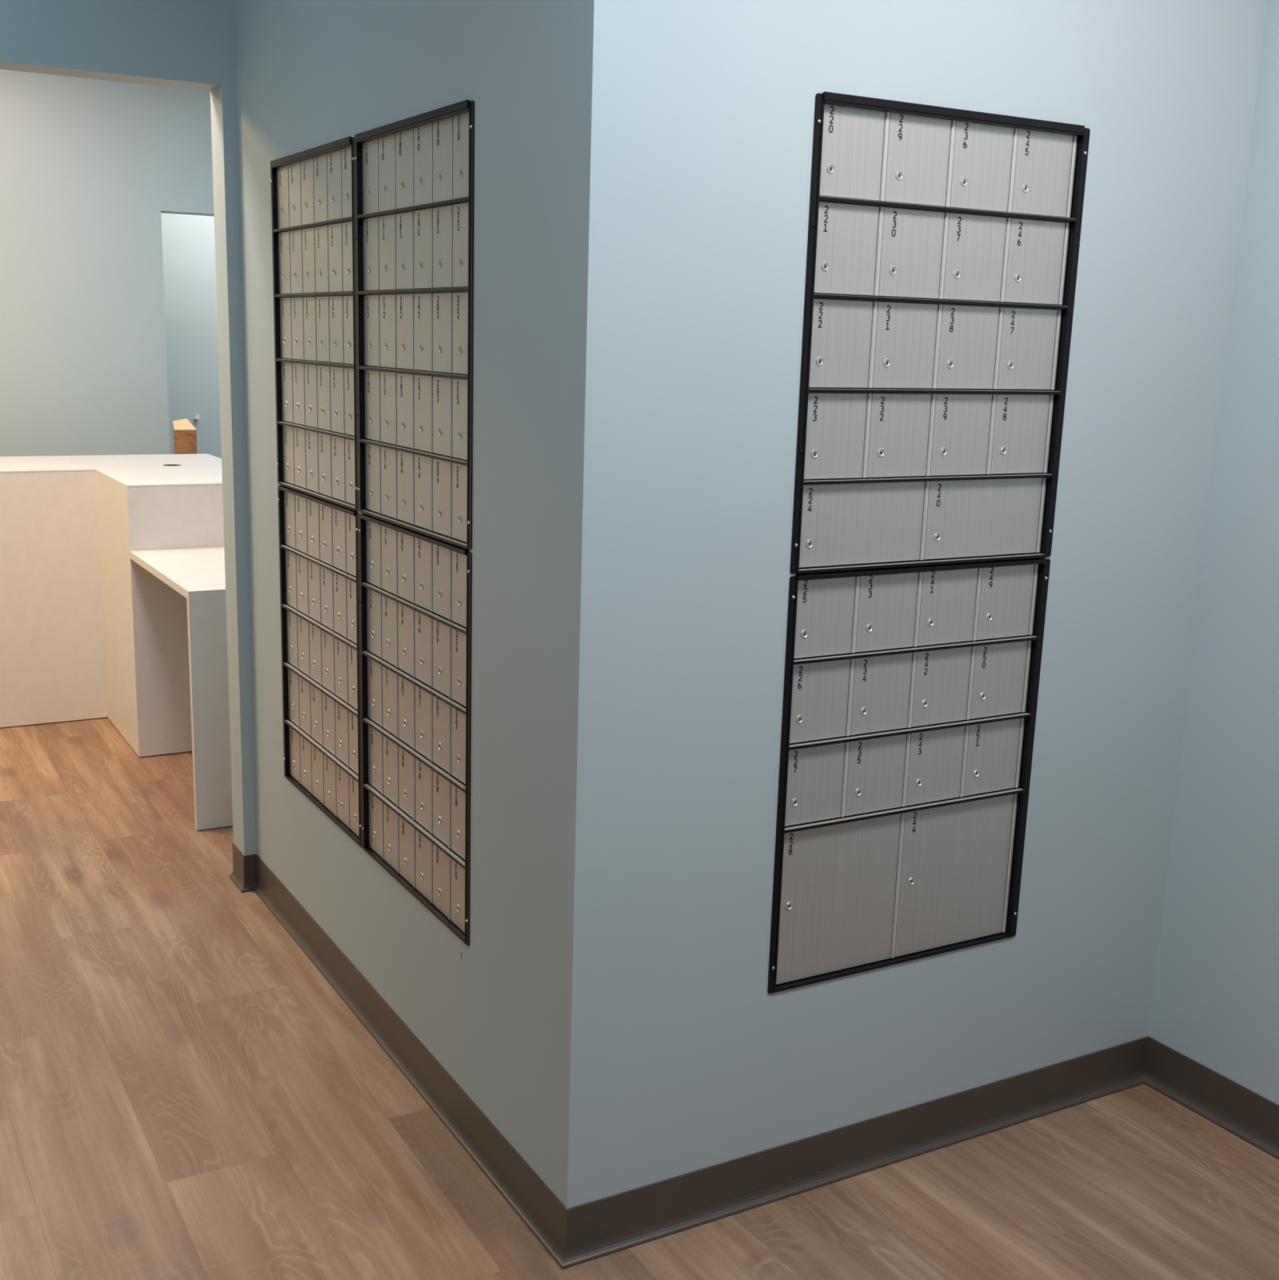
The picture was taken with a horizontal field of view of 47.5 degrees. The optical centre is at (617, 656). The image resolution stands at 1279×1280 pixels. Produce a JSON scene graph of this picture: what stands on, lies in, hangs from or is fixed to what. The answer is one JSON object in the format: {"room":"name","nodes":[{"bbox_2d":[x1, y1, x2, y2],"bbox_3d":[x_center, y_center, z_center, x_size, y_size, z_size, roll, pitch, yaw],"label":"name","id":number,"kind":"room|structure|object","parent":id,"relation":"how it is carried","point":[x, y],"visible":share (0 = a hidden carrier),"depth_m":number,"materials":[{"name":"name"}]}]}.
{"room":"mailroom","nodes":[
{"label":"mailroom","id":0,"kind":"room"},
{"bbox_2d":[0,69,213,456],"bbox_3d":[-2.439,-1.350,6.638,5.700,2.720,0.140,-5,14,-29],"label":"wall","id":1,"kind":"structure","parent":0,"point":[90,169],"depth_m":6.51,"materials":[{"name":"paint"}]},
{"bbox_2d":[160,213,221,457],"bbox_3d":[-3.068,-1.609,7.734,5.700,2.720,0.120,-5,14,-29],"label":"wall","id":2,"kind":"structure","parent":0,"point":[188,251],"depth_m":8.02,"materials":[{"name":"paint"}]},
{"bbox_2d":[233,0,665,1208],"bbox_3d":[-0.460,-0.494,3.003,0.115,2.720,1.888,-5,14,-29],"label":"wall","id":3,"kind":"structure","parent":0,"point":[531,1019],"depth_m":2.41,"materials":[{"name":"paint"}]},
{"bbox_2d":[0,0,256,855],"bbox_3d":[-2.127,-0.585,3.204,2.815,2.720,0.115,-5,14,-29],"label":"doorway","id":4,"kind":"structure","parent":3,"relation":"in","point":[185,44],"depth_m":3.60,"materials":[{"name":"paint"}]},
{"bbox_2d":[229,843,244,892],"bbox_3d":[-1.067,0.593,4.081,0.015,0.102,0.130,-5,14,-29],"label":"baseboard","id":5,"kind":"object","parent":3,"relation":"attached to","point":[237,876],"visible":1,"depth_m":4.09,"materials":[{"name":"brown plastic"}]},
{"bbox_2d":[241,853,256,893],"bbox_3d":[-1.024,0.603,4.041,0.050,0.102,0.015,-5,14,-29],"label":"baseboard","id":6,"kind":"structure","parent":3,"relation":"attached to","point":[250,860],"depth_m":4.04,"materials":[{"name":"brown plastic"}]},
{"bbox_2d":[270,136,358,511],"bbox_3d":[-0.638,-0.738,3.262,0.106,0.754,0.590,-5,14,-29],"label":"mailbox","id":7,"kind":"object","parent":3,"relation":"attached to","point":[313,233],"visible":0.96,"depth_m":3.24,"materials":[{"name":"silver metal"}]},
{"bbox_2d":[277,485,362,847],"bbox_3d":[-0.658,-0.002,3.424,0.106,0.746,0.590,-5,14,-29],"label":"mailbox","id":8,"kind":"object","parent":3,"relation":"attached to","point":[319,538],"visible":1,"depth_m":3.40,"materials":[{"name":"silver metal"}]},
{"bbox_2d":[253,853,567,1269],"bbox_3d":[-0.549,0.791,3.247,0.015,0.102,1.903,-5,14,-29],"label":"baseboard","id":9,"kind":"structure","parent":3,"relation":"attached to","point":[540,1210],"depth_m":2.97,"materials":[{"name":"brown plastic"}]},
{"bbox_2d":[354,99,474,549],"bbox_3d":[-0.349,-0.619,2.759,0.106,0.754,0.590,-5,14,-29],"label":"mailbox","id":10,"kind":"object","parent":3,"relation":"attached to","point":[415,175],"visible":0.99,"depth_m":2.72,"materials":[{"name":"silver metal"}]},
{"bbox_2d":[358,513,471,946],"bbox_3d":[-0.370,0.117,2.921,0.106,0.746,0.590,-5,14,-29],"label":"mailbox","id":11,"kind":"object","parent":3,"relation":"attached to","point":[415,588],"visible":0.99,"depth_m":2.88,"materials":[{"name":"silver metal"}]},
{"bbox_2d":[0,717,1278,1279],"bbox_3d":[-0.612,0.767,3.768,6.020,0.080,10.270,-5,14,-29],"label":"floor","id":12,"kind":"structure","parent":0,"point":[185,1094],"depth_m":2.81,"materials":[{"name":"brown wood"}]},
{"bbox_2d":[0,453,224,756],"bbox_3d":[-2.754,-0.171,5.271,2.843,0.981,1.241,-5,14,-29],"label":"reception desk","id":13,"kind":"object","parent":12,"relation":"on","point":[87,632],"depth_m":5.50,"materials":[{"name":"white laminate"}]},
{"bbox_2d":[0,455,94,472],"bbox_3d":[-3.142,-0.685,5.286,2.263,0.005,0.631,-5,14,-29],"label":"countertop","id":14,"kind":"structure","parent":13,"relation":"on","point":[54,463],"depth_m":5.69,"materials":[{"name":"white laminate"}]},
{"bbox_2d":[67,453,222,486],"bbox_3d":[-1.752,-0.740,5.711,0.579,0.005,1.241,-5,14,-29],"label":"countertop","id":15,"kind":"structure","parent":13,"relation":"on","point":[128,470],"depth_m":5.66,"materials":[{"name":"white laminate"}]},
{"bbox_2d":[129,546,232,830],"bbox_3d":[-1.220,0.058,4.960,0.658,0.753,0.874,-5,14,-29],"label":"desk","id":16,"kind":"object","parent":12,"relation":"on","point":[197,574],"visible":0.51,"depth_m":4.48,"materials":[{"name":"white laminate"}]},
{"bbox_2d":[173,418,197,453],"bbox_3d":[-1.973,-0.519,6.649,0.100,1.119,0.130,-5,14,-29],"label":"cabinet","id":17,"kind":"object","parent":12,"relation":"on","point":[184,433],"visible":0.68,"depth_m":6.50,"materials":[{"name":"brown wood"}]},
{"bbox_2d":[626,0,1267,1191],"bbox_3d":[0.585,-0.373,2.587,1.288,2.720,0.115,-5,14,-29],"label":"wall","id":18,"kind":"structure","parent":0,"point":[724,1068],"depth_m":2.55,"materials":[{"name":"paint"}]},
{"bbox_2d":[562,1035,1148,1269],"bbox_3d":[0.523,0.923,2.782,1.418,0.102,0.015,-5,14,-29],"label":"baseboard","id":19,"kind":"structure","parent":18,"relation":"attached to","point":[611,1224],"depth_m":2.73,"materials":[{"name":"brown plastic"}]},
{"bbox_2d":[767,558,1050,993],"bbox_3d":[0.510,0.197,2.667,0.590,0.746,0.106,-5,14,-29],"label":"mailbox","id":20,"kind":"object","parent":18,"relation":"attached to","point":[911,693],"visible":1,"depth_m":2.62,"materials":[{"name":"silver metal"}]},
{"bbox_2d":[790,91,1090,573],"bbox_3d":[0.530,-0.538,2.505,0.590,0.754,0.106,-5,14,-29],"label":"mailbox","id":21,"kind":"object","parent":18,"relation":"attached to","point":[944,243],"visible":1,"depth_m":2.46,"materials":[{"name":"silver metal"}]},
{"bbox_2d":[1148,0,1278,1104],"bbox_3d":[2.076,-0.069,1.397,0.120,2.720,3.715,-5,14,-29],"label":"wall","id":22,"kind":"structure","parent":0,"point":[1215,1003],"depth_m":2.85,"materials":[{"name":"paint"}]},
{"bbox_2d":[1144,1035,1278,1159],"bbox_3d":[2.010,1.226,1.597,0.015,0.102,3.600,-5,14,-29],"label":"baseboard","id":23,"kind":"structure","parent":22,"relation":"attached to","point":[1248,1115],"depth_m":2.98,"materials":[{"name":"brown plastic"}]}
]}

